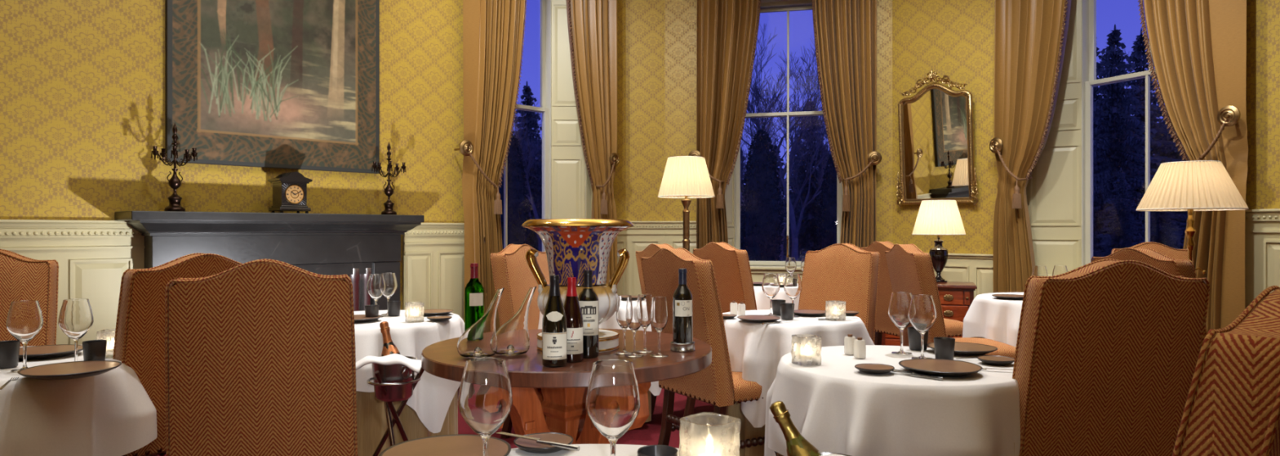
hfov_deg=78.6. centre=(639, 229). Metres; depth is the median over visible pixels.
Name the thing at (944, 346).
tumbler
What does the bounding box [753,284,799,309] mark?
tablecloth
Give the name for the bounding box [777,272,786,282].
candle holder
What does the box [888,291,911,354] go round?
wine glass
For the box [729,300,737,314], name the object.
salt shaker
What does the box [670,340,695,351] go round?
coaster
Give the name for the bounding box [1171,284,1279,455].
dining chair
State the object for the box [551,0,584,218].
shutter
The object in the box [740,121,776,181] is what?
bare tree
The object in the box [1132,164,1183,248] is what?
conifer tree
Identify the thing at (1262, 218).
wall
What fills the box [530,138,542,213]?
conifer tree
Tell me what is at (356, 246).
mantelpiece
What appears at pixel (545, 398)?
table
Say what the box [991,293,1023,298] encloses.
plate
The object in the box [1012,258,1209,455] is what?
dining chair
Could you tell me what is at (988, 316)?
tablecloth
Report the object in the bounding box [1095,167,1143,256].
conifer tree
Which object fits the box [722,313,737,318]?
plate
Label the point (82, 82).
wall
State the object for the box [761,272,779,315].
wine glass
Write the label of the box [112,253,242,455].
dining chair
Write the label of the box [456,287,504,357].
decanter
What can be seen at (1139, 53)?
conifer tree
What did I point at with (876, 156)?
curtain holdback
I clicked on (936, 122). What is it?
mirror glass
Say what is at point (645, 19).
wall
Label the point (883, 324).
dining chair
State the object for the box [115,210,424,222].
shelf
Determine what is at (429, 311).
plate
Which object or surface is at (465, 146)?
curtain holdback
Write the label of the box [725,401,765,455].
cloth
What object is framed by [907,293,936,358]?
wine glass
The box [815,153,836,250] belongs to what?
yew
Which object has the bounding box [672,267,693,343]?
wine bottle
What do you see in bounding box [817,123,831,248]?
bare tree
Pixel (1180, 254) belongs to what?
dining chair
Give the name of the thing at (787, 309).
tumbler
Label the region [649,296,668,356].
wine glass
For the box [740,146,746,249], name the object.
conifer tree
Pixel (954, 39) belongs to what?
wall pier
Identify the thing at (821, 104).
bare tree
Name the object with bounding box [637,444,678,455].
tumbler
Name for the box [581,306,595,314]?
print
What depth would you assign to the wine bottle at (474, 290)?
3.19 m
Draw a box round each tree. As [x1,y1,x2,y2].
[511,80,542,250]
[511,95,542,178]
[512,111,542,251]
[512,112,541,159]
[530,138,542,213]
[740,23,822,205]
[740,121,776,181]
[740,128,785,265]
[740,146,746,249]
[740,146,748,214]
[740,169,746,249]
[741,60,831,260]
[744,36,826,261]
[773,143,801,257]
[774,106,830,222]
[782,99,831,257]
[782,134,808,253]
[789,104,828,168]
[801,148,829,256]
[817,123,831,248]
[1093,24,1183,257]
[1093,28,1186,256]
[1093,37,1142,257]
[1093,50,1165,214]
[1093,217,1106,258]
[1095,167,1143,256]
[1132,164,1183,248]
[1150,84,1190,226]
[1173,210,1187,248]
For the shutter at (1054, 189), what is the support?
attached to the window at (1060, 189)
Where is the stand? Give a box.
[366,367,424,455]
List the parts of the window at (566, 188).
sash, sash, casing, architrave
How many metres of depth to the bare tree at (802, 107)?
46.89 m
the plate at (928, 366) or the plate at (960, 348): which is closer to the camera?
the plate at (928, 366)
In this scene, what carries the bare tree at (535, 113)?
on the ground
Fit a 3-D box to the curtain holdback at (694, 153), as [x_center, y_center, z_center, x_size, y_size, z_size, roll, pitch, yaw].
[0.643,-0.835,8.998,0.150,0.150,0.220,0,0,13]
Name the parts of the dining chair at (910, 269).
backrest, seat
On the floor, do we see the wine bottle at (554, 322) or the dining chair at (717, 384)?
the dining chair at (717, 384)
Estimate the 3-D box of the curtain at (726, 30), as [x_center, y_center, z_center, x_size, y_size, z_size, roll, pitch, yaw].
[1.002,-0.979,8.874,0.776,4.350,0.275,0,0,13]
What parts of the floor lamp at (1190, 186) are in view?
lamp shade, stem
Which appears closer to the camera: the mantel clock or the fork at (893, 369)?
the fork at (893, 369)
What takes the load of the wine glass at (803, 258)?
on the tablecloth at (762, 301)
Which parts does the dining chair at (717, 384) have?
leg, backrest, nailhead trim, leg, seat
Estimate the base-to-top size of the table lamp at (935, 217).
0.771 m
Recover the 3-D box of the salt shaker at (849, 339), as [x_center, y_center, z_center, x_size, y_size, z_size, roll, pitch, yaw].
[0.758,0.410,2.820,0.034,0.071,0.034,0,0,-17]
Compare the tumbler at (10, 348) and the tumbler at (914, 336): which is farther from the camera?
the tumbler at (914, 336)
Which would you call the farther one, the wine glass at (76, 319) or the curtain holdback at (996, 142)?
the curtain holdback at (996, 142)
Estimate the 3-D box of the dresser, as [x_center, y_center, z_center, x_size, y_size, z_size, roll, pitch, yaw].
[2.676,0.846,7.312,0.850,0.709,0.518,0,0,21]
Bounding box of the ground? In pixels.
[742,248,1105,261]
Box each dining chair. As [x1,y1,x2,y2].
[0,248,58,346]
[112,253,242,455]
[164,258,357,455]
[490,243,630,437]
[635,243,695,416]
[640,247,764,453]
[693,241,756,312]
[798,242,879,342]
[860,240,963,344]
[884,243,1015,357]
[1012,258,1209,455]
[1090,247,1207,337]
[1111,241,1193,262]
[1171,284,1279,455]
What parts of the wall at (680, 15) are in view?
beaded moulding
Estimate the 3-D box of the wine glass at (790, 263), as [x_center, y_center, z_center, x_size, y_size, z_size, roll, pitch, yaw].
[1.243,0.337,6.450,0.094,0.220,0.094,0,0,0]
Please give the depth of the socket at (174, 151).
5.43 m
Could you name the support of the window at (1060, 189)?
in the wall at (1262, 218)
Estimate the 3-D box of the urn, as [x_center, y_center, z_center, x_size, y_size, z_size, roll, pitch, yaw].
[-0.237,0.204,3.000,0.427,0.489,0.427,0,0,-24]
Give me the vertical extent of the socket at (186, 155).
0.092 m
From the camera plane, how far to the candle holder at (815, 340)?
2.62 m
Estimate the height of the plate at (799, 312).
0.018 m
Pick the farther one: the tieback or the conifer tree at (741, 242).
the conifer tree at (741, 242)
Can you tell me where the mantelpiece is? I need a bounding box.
[115,210,424,311]
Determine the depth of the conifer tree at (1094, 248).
36.68 m
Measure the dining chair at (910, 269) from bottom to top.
1.116 m
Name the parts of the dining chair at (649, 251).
leg, backrest, leg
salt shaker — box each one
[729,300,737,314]
[737,302,745,315]
[844,333,855,354]
[853,337,866,357]
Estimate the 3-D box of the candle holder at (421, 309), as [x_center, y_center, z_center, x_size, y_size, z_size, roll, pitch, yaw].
[-1.104,0.400,3.830,0.083,0.092,0.083,0,0,-29]
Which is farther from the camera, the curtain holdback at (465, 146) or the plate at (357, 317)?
the curtain holdback at (465, 146)
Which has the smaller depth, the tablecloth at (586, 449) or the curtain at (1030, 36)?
the tablecloth at (586, 449)
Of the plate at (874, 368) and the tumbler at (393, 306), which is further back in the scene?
the tumbler at (393, 306)
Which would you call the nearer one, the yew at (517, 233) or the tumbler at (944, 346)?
the tumbler at (944, 346)
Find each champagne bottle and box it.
[379,320,400,355]
[769,400,822,455]
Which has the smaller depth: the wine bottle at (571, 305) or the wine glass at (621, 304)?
the wine bottle at (571, 305)
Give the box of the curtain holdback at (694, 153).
[688,150,701,156]
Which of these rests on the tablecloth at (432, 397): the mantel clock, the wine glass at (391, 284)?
the wine glass at (391, 284)
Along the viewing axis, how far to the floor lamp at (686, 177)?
6.94 m
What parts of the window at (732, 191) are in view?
sill, sash, sash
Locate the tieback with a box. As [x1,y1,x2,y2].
[1217,106,1240,126]
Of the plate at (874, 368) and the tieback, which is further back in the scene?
the tieback
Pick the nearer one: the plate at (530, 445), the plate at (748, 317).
the plate at (530, 445)
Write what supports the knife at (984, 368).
on the tablecloth at (837, 406)
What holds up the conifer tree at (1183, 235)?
on the ground
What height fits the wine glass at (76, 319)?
0.220 m
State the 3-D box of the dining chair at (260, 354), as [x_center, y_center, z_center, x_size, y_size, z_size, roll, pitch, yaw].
[-1.186,0.642,2.521,0.511,1.116,0.713,0,0,-21]
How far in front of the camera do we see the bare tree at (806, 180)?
35.89 m
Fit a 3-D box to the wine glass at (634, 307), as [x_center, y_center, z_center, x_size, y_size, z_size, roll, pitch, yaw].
[-0.020,0.344,2.797,0.068,0.210,0.068,0,0,0]
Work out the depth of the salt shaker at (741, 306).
4.07 m
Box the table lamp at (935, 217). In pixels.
[911,200,965,282]
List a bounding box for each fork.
[0,376,18,388]
[893,368,931,375]
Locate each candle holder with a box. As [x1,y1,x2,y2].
[96,328,115,357]
[404,301,424,321]
[678,411,741,455]
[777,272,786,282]
[791,333,821,364]
[825,299,845,319]
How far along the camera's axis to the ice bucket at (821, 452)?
1.95 m
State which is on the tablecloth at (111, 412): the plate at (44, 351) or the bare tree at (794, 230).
the plate at (44, 351)
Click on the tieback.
(1233, 114)
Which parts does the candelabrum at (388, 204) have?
arm, stem, arm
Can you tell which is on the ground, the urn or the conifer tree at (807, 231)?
the conifer tree at (807, 231)
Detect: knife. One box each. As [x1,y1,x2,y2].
[495,431,580,450]
[762,319,792,324]
[817,317,857,319]
[892,369,943,379]
[982,367,1013,369]
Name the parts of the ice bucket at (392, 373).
handle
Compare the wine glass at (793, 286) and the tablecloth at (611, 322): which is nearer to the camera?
the wine glass at (793, 286)
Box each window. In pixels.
[503,0,592,251]
[724,0,843,281]
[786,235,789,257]
[1026,0,1156,275]
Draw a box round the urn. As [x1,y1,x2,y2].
[521,218,633,351]
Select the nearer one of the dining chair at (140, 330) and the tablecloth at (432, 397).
the dining chair at (140, 330)
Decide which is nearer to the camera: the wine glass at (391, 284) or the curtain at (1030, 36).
the wine glass at (391, 284)
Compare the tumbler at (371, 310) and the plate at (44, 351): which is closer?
the plate at (44, 351)
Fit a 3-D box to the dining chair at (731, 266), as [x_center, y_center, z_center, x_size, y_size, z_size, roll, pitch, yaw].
[0.797,0.642,5.672,0.713,1.116,0.511,0,0,-35]
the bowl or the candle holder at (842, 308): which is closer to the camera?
the bowl
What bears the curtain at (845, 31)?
hanging from the wall at (680, 15)
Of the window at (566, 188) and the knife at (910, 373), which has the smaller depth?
the knife at (910, 373)
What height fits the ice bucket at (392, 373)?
0.172 m
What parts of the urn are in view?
handle, handle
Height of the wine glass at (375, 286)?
0.220 m
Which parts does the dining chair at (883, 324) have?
leg, backrest, nailhead trim, seat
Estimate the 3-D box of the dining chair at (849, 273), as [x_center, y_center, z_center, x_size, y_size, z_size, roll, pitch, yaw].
[1.084,0.642,4.786,0.511,1.116,0.713,0,0,45]
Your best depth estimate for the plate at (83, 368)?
2.37 m
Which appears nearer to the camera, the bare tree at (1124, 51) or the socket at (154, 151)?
the socket at (154, 151)
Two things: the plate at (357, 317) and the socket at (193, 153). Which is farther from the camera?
the socket at (193, 153)
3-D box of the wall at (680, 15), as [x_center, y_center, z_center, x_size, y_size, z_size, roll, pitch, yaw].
[1.577,-1.175,9.093,2.567,4.750,0.420,0,0,13]
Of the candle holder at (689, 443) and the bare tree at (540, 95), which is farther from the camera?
the bare tree at (540, 95)
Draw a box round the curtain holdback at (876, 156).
[867,151,881,164]
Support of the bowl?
on the urn
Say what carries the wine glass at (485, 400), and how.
on the tablecloth at (586, 449)
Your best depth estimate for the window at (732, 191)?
9.22 m
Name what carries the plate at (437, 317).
on the tablecloth at (432, 397)
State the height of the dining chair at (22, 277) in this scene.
1.116 m
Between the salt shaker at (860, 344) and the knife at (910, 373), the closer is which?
the knife at (910, 373)
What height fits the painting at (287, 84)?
2.108 m
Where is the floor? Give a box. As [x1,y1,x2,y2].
[157,387,714,455]
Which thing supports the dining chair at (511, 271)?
on the floor
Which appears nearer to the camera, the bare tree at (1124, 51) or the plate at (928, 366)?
the plate at (928, 366)
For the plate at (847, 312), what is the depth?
4.09 m
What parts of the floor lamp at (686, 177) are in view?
stem, lamp shade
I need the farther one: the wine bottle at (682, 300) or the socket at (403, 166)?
the socket at (403, 166)
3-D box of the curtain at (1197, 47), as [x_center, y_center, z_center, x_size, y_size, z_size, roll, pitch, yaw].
[4.213,-0.979,6.035,0.243,4.350,0.782,0,0,-25]
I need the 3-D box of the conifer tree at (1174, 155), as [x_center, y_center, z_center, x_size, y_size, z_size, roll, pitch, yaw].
[30.102,-4.294,44.114,6.653,12.125,6.101,0,0,17]
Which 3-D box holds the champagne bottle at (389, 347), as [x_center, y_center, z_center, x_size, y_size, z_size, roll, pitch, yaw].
[-1.066,0.560,3.385,0.145,0.329,0.090,0,0,28]
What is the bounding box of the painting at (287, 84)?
[164,0,379,173]
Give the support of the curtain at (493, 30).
hanging from the wall at (82, 82)
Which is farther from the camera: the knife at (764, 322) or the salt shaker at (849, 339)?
the knife at (764, 322)
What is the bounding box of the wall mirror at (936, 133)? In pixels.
[895,69,978,207]
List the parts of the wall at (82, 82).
beaded moulding, beaded moulding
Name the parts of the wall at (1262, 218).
beaded moulding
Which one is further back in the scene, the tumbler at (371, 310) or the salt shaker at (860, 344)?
the tumbler at (371, 310)
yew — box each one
[497,131,532,248]
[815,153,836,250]
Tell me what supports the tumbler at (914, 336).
on the tablecloth at (837, 406)
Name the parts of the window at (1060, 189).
casing, sash, sash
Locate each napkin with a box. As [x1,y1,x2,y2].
[355,353,422,373]
[820,453,845,455]
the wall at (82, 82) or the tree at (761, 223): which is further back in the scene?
the tree at (761, 223)
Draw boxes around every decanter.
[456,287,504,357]
[495,285,536,355]
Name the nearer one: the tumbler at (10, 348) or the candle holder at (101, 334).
the tumbler at (10, 348)
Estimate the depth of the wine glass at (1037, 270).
4.95 m
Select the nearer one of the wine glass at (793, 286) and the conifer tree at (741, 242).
the wine glass at (793, 286)
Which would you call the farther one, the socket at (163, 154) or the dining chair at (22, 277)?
the socket at (163, 154)
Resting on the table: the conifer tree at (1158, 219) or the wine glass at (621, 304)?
the wine glass at (621, 304)
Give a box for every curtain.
[462,0,527,331]
[566,0,617,291]
[696,0,760,248]
[812,0,876,331]
[993,0,1071,292]
[1137,0,1248,334]
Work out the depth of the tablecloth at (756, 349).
3.70 m
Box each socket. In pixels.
[151,146,158,159]
[159,148,166,160]
[170,146,177,159]
[182,149,190,160]
[190,147,197,160]
[371,161,377,172]
[376,163,382,173]
[386,160,392,172]
[394,163,399,173]
[400,162,406,173]
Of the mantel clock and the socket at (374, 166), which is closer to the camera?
the mantel clock
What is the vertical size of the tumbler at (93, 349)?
0.074 m
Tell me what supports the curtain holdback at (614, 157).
attached to the wall at (82, 82)
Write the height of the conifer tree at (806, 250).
6.881 m
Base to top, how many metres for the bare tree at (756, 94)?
11.138 m
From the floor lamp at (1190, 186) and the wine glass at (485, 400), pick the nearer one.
the wine glass at (485, 400)
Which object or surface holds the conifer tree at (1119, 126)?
on the ground
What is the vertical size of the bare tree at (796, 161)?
8.772 m
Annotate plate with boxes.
[17,360,121,379]
[18,343,82,359]
[354,314,382,322]
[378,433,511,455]
[415,308,453,315]
[426,315,452,320]
[513,431,573,453]
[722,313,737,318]
[737,314,780,322]
[752,281,762,284]
[793,309,825,315]
[837,310,858,315]
[854,362,894,373]
[898,357,982,376]
[926,341,997,355]
[977,355,1014,364]
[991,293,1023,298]
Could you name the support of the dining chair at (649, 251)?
on the floor
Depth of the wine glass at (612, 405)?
1.31 m
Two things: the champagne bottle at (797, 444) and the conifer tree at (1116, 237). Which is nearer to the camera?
the champagne bottle at (797, 444)
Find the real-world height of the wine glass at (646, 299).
0.210 m
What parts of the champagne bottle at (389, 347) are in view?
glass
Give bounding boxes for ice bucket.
[371,355,417,401]
[819,451,852,455]
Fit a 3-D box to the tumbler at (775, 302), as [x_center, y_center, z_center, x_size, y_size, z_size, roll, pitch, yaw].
[0.730,0.406,4.120,0.073,0.078,0.072,0,0,0]
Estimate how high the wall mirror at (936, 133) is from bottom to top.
1.431 m
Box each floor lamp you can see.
[657,155,715,251]
[1135,160,1248,273]
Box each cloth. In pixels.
[355,388,457,455]
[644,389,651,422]
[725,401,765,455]
[777,441,1014,455]
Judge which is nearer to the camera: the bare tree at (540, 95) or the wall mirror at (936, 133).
the wall mirror at (936, 133)
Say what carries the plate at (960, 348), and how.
on the tablecloth at (837, 406)
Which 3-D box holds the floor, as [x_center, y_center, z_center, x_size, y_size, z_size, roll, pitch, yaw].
[-0.683,1.275,3.473,19.090,0.150,12.144,0,0,0]
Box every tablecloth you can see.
[0,344,158,455]
[354,309,464,432]
[507,443,721,455]
[537,311,662,395]
[722,309,874,426]
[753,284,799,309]
[764,344,1031,455]
[962,292,1023,346]
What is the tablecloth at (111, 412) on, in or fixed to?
on the cloth
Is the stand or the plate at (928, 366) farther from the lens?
the stand
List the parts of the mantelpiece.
cornice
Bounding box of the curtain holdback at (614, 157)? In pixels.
[608,152,619,166]
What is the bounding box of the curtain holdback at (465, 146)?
[453,140,473,155]
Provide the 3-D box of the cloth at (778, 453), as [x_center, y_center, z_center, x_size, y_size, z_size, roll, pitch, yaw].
[0.869,0.821,2.655,0.800,0.731,0.791,0,0,0]
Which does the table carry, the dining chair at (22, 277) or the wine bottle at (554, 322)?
the wine bottle at (554, 322)
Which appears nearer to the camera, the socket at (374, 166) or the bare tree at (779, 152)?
the socket at (374, 166)
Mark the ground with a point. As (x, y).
(784, 257)
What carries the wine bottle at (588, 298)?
on the table
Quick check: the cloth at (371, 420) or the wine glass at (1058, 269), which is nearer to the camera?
the cloth at (371, 420)
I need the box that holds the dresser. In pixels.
[881,280,977,345]
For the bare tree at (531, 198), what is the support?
on the ground
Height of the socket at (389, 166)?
0.092 m
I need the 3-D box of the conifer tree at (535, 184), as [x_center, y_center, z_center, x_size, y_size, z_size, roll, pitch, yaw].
[-5.941,-2.942,40.049,4.725,9.391,5.153,0,0,-24]
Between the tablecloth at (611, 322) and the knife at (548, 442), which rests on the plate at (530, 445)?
the knife at (548, 442)
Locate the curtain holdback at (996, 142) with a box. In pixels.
[989,137,1003,152]
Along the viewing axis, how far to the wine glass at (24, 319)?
2.47 m
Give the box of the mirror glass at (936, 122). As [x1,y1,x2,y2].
[902,88,970,199]
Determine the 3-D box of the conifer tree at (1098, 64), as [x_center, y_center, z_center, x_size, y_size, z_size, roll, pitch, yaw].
[23.790,-4.592,42.328,7.167,13.084,6.148,0,0,2]
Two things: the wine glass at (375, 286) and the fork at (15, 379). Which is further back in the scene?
the wine glass at (375, 286)
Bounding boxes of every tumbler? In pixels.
[0,339,20,368]
[82,339,106,359]
[364,304,379,320]
[386,300,400,315]
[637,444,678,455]
[771,298,785,315]
[779,302,794,319]
[907,326,928,350]
[933,336,955,359]
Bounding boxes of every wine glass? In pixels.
[5,299,43,371]
[57,297,93,360]
[366,273,386,316]
[381,272,397,315]
[457,356,512,455]
[585,359,640,455]
[614,294,632,354]
[625,296,643,356]
[635,293,653,352]
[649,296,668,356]
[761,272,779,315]
[783,273,802,316]
[785,257,796,273]
[800,257,804,271]
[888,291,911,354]
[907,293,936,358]
[1031,265,1048,275]
[1052,265,1067,275]
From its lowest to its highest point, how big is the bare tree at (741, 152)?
7.917 m
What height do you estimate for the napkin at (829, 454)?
0.070 m
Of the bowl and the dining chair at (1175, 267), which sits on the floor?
the dining chair at (1175, 267)
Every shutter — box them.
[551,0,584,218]
[724,167,734,247]
[1026,0,1081,274]
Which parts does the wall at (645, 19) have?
beaded moulding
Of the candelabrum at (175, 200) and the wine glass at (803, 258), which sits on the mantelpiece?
the candelabrum at (175, 200)
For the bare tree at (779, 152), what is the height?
7.155 m
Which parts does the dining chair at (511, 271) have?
leg, backrest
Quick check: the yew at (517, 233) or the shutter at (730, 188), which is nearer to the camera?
the shutter at (730, 188)
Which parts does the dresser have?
drawer, drawer, handle, handle, drawer, drawer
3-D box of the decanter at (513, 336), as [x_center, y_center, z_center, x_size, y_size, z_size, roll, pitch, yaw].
[-0.471,0.326,2.840,0.145,0.245,0.145,0,0,-45]
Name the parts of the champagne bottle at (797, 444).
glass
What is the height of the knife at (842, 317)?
0.010 m
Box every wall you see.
[0,0,628,345]
[626,0,664,295]
[664,0,892,253]
[1244,0,1279,308]
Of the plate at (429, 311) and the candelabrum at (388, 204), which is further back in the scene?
the candelabrum at (388, 204)
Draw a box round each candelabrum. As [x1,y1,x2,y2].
[151,122,197,211]
[371,141,406,214]
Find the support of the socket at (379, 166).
attached to the candelabrum at (388, 204)
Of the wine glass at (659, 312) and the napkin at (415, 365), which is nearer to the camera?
the wine glass at (659, 312)
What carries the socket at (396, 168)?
attached to the candelabrum at (388, 204)
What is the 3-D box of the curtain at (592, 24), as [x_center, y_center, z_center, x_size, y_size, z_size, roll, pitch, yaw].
[-0.527,-0.979,8.535,0.253,4.350,0.755,0,0,38]
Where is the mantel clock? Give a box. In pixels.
[267,171,312,213]
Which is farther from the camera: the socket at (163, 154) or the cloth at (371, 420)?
the socket at (163, 154)
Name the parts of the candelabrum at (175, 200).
arm, arm, stem, arm, arm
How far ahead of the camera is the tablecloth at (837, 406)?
2.30 m
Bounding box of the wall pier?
[892,0,998,297]
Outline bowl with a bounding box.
[537,283,617,324]
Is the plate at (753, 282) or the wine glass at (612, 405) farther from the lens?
the plate at (753, 282)
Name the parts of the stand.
leg, leg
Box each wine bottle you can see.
[464,262,484,330]
[542,275,567,366]
[563,276,583,362]
[577,269,599,357]
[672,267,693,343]
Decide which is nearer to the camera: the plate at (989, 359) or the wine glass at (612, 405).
the wine glass at (612, 405)
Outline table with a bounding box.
[421,328,711,443]

